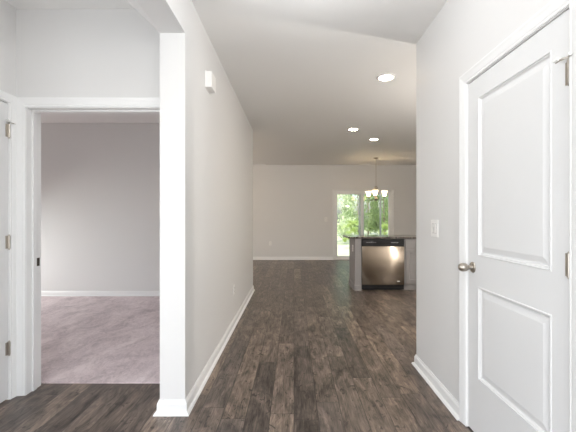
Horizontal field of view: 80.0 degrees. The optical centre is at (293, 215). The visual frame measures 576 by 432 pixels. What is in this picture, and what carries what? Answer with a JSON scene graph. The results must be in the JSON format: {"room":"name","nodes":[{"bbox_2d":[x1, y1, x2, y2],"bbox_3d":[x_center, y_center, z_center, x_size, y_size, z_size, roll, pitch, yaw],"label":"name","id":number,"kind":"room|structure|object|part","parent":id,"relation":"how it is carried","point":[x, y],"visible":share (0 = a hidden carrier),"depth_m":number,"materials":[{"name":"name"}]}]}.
{"room":"entrance hallway","nodes":[
{"label":"entrance hallway","id":0,"kind":"room"},
{"bbox_2d":[0,0,15,95],"bbox_3d":[-2.028,-0.100,0.366,0.116,2.740,4.133,0,0,0],"label":"wall","id":1,"kind":"structure","parent":0,"point":[7,11],"depth_m":2.36,"materials":[{"name":"white paint"}]},
{"bbox_2d":[0,101,15,402],"bbox_3d":[-1.974,0.242,2.006,0.070,2.032,0.791,0,0,0],"label":"door","id":2,"kind":"structure","parent":1,"relation":"in","point":[5,126],"depth_m":2.34,"materials":[{"name":"white paint"}]},
{"bbox_2d":[16,9,159,96],"bbox_3d":[-3.082,-0.100,2.501,4.437,2.740,0.136,0,0,0],"label":"wall","id":3,"kind":"structure","parent":0,"point":[60,52],"depth_m":2.43,"materials":[{"name":"white paint"}]},
{"bbox_2d":[0,90,159,399],"bbox_3d":[-1.474,0.215,2.067,1.224,2.109,1.040,0,0,0],"label":"door frame","id":4,"kind":"structure","parent":3,"relation":"attached to","point":[29,109],"depth_m":2.42,"materials":[{"name":"white paint"}]},
{"bbox_2d":[41,123,159,290],"bbox_3d":[-3.082,-0.100,5.635,4.437,2.740,0.430,0,0,0],"label":"wall","id":5,"kind":"structure","parent":0,"point":[100,182],"depth_m":5.42,"materials":[{"name":"white paint"}]},
{"bbox_2d":[41,286,254,415],"bbox_3d":[-2.934,1.226,4.027,4.532,0.088,3.709,0,0,0],"label":"baseboard","id":6,"kind":"structure","parent":5,"relation":"attached to","point":[164,407],"depth_m":3.03,"materials":[{"name":"white paint"}]},
{"bbox_2d":[126,0,252,399],"bbox_3d":[-0.864,-0.100,2.075,0.328,2.740,7.550,0,0,0],"label":"wall","id":7,"kind":"structure","parent":0,"point":[206,139],"depth_m":2.44,"materials":[{"name":"white paint"}]},
{"bbox_2d":[205,70,215,93],"bbox_3d":[-0.674,-1.081,2.775,0.052,0.131,0.152,0,0,0],"label":"door chime","id":8,"kind":"object","parent":7,"relation":"attached to","point":[210,80],"visible":1,"depth_m":2.70,"materials":[{"name":"white plastic"}]},
{"bbox_2d":[5,0,446,164],"bbox_3d":[-0.100,-1.520,4.155,10.400,0.100,11.910,0,0,0],"label":"ceiling","id":9,"kind":"structure","parent":0,"point":[302,73],"depth_m":3.51,"materials":[{"name":"white paint"}]},
{"bbox_2d":[347,128,358,130],"bbox_3d":[1.000,-1.464,5.800,0.194,0.012,0.194,0,0,0],"label":"recessed light","id":10,"kind":"object","parent":9,"relation":"in","point":[349,129],"visible":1,"depth_m":5.80,"materials":[{"name":"white"}]},
{"bbox_2d":[365,157,386,200],"bbox_3d":[2.112,-0.917,8.658,0.533,1.105,0.547,0,0,0],"label":"chandelier","id":11,"kind":"object","parent":9,"relation":"hanging from","point":[368,193],"visible":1,"depth_m":8.67,"materials":[{"name":"white glass"}]},
{"bbox_2d":[376,73,394,80],"bbox_3d":[0.972,-1.464,3.630,0.194,0.012,0.194,0,0,0],"label":"recessed light","id":12,"kind":"object","parent":9,"relation":"in","point":[387,76],"visible":1,"depth_m":3.62,"materials":[{"name":"white paint"}]},
{"bbox_2d":[0,260,470,431],"bbox_3d":[-0.100,1.320,4.155,10.400,0.100,11.910,0,0,0],"label":"floor","id":13,"kind":"structure","parent":0,"point":[308,351],"depth_m":2.65,"materials":[{"name":"brown wood"}]},
{"bbox_2d":[41,296,159,383],"bbox_3d":[-3.031,1.266,4.010,4.337,0.009,2.820,0,0,0],"label":"carpet","id":14,"kind":"object","parent":13,"relation":"on","point":[85,339],"visible":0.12,"depth_m":3.50,"materials":[{"name":"grey carpet"}]},
{"bbox_2d":[348,239,361,290],"bbox_3d":[1.087,0.828,6.155,0.132,0.884,0.629,0,0,0],"label":"island end panel","id":15,"kind":"object","parent":13,"relation":"on","point":[354,282],"visible":0.95,"depth_m":5.87,"materials":[{"name":"grey paint"}]},
{"bbox_3d":[1.055,0.828,6.168,0.020,0.884,0.605,0,0,0],"label":"panel","id":16,"kind":"part","parent":15,"relation":"part of","materials":[{"name":"grey paint"}]},
{"bbox_3d":[1.087,1.226,6.155,0.132,0.088,0.629,0,0,0],"label":"moulding","id":17,"kind":"part","parent":15,"relation":"part of","materials":[{"name":"grey paint"}]},
{"bbox_2d":[361,239,403,289],"bbox_3d":[1.519,0.830,6.128,0.724,0.872,0.594,0,0,0],"label":"dishwasher","id":18,"kind":"object","parent":13,"relation":"on","point":[382,260],"visible":1,"depth_m":5.83,"materials":[{"name":"silver metal"}]},
{"bbox_3d":[1.519,0.453,5.850,0.724,0.118,0.030,0,0,0],"label":"control panel","id":19,"kind":"part","parent":18,"relation":"part of","materials":[{"name":"black plastic"}]},
{"bbox_2d":[404,239,415,289],"bbox_3d":[2.154,0.828,6.157,0.533,0.884,0.625,0,0,0],"label":"base cabinet","id":20,"kind":"object","parent":13,"relation":"on","point":[409,244],"visible":0.34,"depth_m":5.85,"materials":[{"name":"grey paint"}]},
{"bbox_2d":[343,235,415,238],"bbox_3d":[1.692,0.369,6.145,1.535,0.031,0.630,0,0,0],"label":"countertop","id":21,"kind":"structure","parent":20,"relation":"on","point":[346,236],"depth_m":5.92,"materials":[{"name":"stone"}]},
{"bbox_3d":[2.154,0.477,5.854,0.493,0.145,0.018,0,0,0],"label":"drawer","id":22,"kind":"part","parent":20,"relation":"part of","materials":[{"name":"grey paint"}]},
{"bbox_3d":[2.154,0.858,5.854,0.493,0.575,0.018,0,0,0],"label":"cabinet door","id":23,"kind":"part","parent":20,"relation":"part of","materials":[{"name":"grey paint"}]},
{"bbox_2d":[253,165,415,256],"bbox_3d":[-0.100,-0.100,10.030,10.400,2.740,0.160,0,0,0],"label":"wall","id":24,"kind":"structure","parent":0,"point":[292,203],"depth_m":9.95,"materials":[{"name":"white paint"}]},
{"bbox_2d":[253,257,332,259],"bbox_3d":[-2.042,1.226,9.934,6.317,0.088,0.032,0,0,0],"label":"baseboard","id":25,"kind":"structure","parent":24,"relation":"attached to","point":[254,258],"depth_m":9.94,"materials":[{"name":"white paint"}]},
{"bbox_2d":[334,191,391,259],"bbox_3d":[2.006,0.278,10.025,1.668,1.985,0.150,0,0,0],"label":"door","id":26,"kind":"structure","parent":24,"relation":"in","point":[362,193],"depth_m":9.98,"materials":[{"name":"white plastic"}]},
{"bbox_3d":[1.623,0.282,10.043,0.843,1.905,0.036,0,0,0],"label":"fixed panel","id":27,"kind":"part","parent":26,"relation":"part of","materials":[{"name":"clear glass"}]},
{"bbox_3d":[2.232,0.282,10.077,0.665,1.905,0.018,0,0,0],"label":"screen panel","id":28,"kind":"part","parent":26,"relation":"part of","materials":[{"name":"clear glass"}]},
{"bbox_3d":[2.377,0.282,9.998,0.865,1.905,0.036,0,0,0],"label":"sliding panel","id":29,"kind":"part","parent":26,"relation":"part of","materials":[{"name":"clear glass"}]},
{"bbox_2d":[333,190,393,259],"bbox_3d":[2.006,0.252,9.941,1.772,2.037,0.018,0,0,0],"label":"door frame","id":30,"kind":"structure","parent":24,"relation":"attached to","point":[333,190],"depth_m":9.94,"materials":[{"name":"white paint"}]},
{"bbox_2d":[416,0,550,401],"bbox_3d":[1.102,-0.100,0.613,0.116,2.740,4.625,0,0,0],"label":"wall","id":31,"kind":"structure","parent":0,"point":[462,32],"depth_m":2.40,"materials":[{"name":"white paint"}]},
{"bbox_2d":[431,220,437,236],"bbox_3d":[1.036,0.092,2.540,0.016,0.124,0.125,0,0,0],"label":"light switch","id":32,"kind":"object","parent":31,"relation":"attached to","point":[434,223],"visible":1,"depth_m":2.53,"materials":[{"name":"white plastic"}]},
{"bbox_2d":[412,354,458,420],"bbox_3d":[3.006,1.226,2.543,3.988,0.088,0.827,0,0,0],"label":"baseboard","id":33,"kind":"structure","parent":31,"relation":"attached to","point":[444,395],"depth_m":2.44,"materials":[{"name":"white paint"}]},
{"bbox_2d":[458,9,571,431],"bbox_3d":[1.023,0.234,1.663,0.120,2.047,0.797,0,0,0],"label":"door","id":34,"kind":"structure","parent":31,"relation":"in","point":[517,267],"depth_m":1.58,"materials":[{"name":"white paint"}]},
{"bbox_3d":[1.002,0.300,2.009,0.077,0.051,0.051,0,0,0],"label":"knob","id":35,"kind":"part","parent":34,"relation":"part of","materials":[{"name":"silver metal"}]},
{"bbox_3d":[1.032,-0.601,1.308,0.026,0.012,0.069,0,0,0],"label":"hinge stop arm","id":36,"kind":"part","parent":34,"relation":"part of"},
{"bbox_2d":[459,0,575,431],"bbox_3d":[1.093,0.207,1.681,0.134,2.134,0.902,0,0,0],"label":"door frame","id":37,"kind":"structure","parent":31,"relation":"attached to","point":[553,9],"depth_m":1.56,"materials":[{"name":"white paint"}]},
{"label":"outside","id":38,"kind":"structure","parent":0,"visible":0},
{"bbox_2d":[337,223,387,255],"bbox_3d":[5.000,1.495,40.075,70.000,0.150,59.850,0,0,0],"label":"lawn","id":39,"kind":"structure","parent":38,"point":[342,247],"depth_m":17.09,"materials":[{"name":"green plant"}]},
{"bbox_2d":[337,194,357,241],"bbox_3d":[2.135,-1.266,17.300,2.140,5.574,1.894,0,0,-3],"label":"tree","id":40,"kind":"object","parent":39,"relation":"on","point":[339,229],"visible":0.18,"depth_m":16.95,"materials":[{"name":"green plant"}]},
{"bbox_2d":[339,194,356,218],"bbox_3d":[2.600,-1.403,23.390,3.432,5.945,2.843,0,0,-18],"label":"tree","id":41,"kind":"object","parent":39,"relation":"on","point":[355,200],"visible":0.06,"depth_m":23.25,"materials":[{"name":"green plant"}]},
{"bbox_2d":[340,220,360,241],"bbox_3d":[2.556,0.837,14.895,1.017,1.370,0.967,0,0,-27],"label":"bush","id":42,"kind":"object","parent":39,"relation":"on","point":[350,224],"visible":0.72,"depth_m":14.80,"materials":[{"name":"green plant"}]},
{"bbox_2d":[342,208,370,234],"bbox_3d":[3.771,0.546,21.396,2.840,2.058,1.946,0,0,44],"label":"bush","id":43,"kind":"object","parent":39,"relation":"on","point":[355,212],"visible":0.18,"depth_m":20.98,"materials":[{"name":"green plant"}]},
{"bbox_2d":[343,194,371,234],"bbox_3d":[3.398,-1.524,18.667,1.848,6.091,2.018,0,0,1],"label":"tree","id":44,"kind":"object","parent":39,"relation":"on","point":[351,195],"visible":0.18,"depth_m":18.45,"materials":[{"name":"green plant"}]},
{"bbox_2d":[341,194,387,234],"bbox_3d":[5.402,-1.456,24.636,4.088,5.955,2.653,0,0,18],"label":"tree","id":45,"kind":"object","parent":39,"relation":"on","point":[367,230],"visible":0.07,"depth_m":24.53,"materials":[{"name":"green plant"}]},
{"bbox_2d":[365,194,387,234],"bbox_3d":[4.474,-1.389,17.439,2.187,5.820,1.772,0,0,-27],"label":"tree","id":46,"kind":"object","parent":39,"relation":"on","point":[375,217],"visible":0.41,"depth_m":17.31,"materials":[{"name":"green plant"}]},
{"bbox_2d":[378,223,387,234],"bbox_3d":[3.856,0.906,14.580,0.838,1.232,0.882,0,0,33],"label":"bush","id":47,"kind":"object","parent":39,"relation":"on","point":[384,225],"visible":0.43,"depth_m":14.58,"materials":[{"name":"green plant"}]}
]}

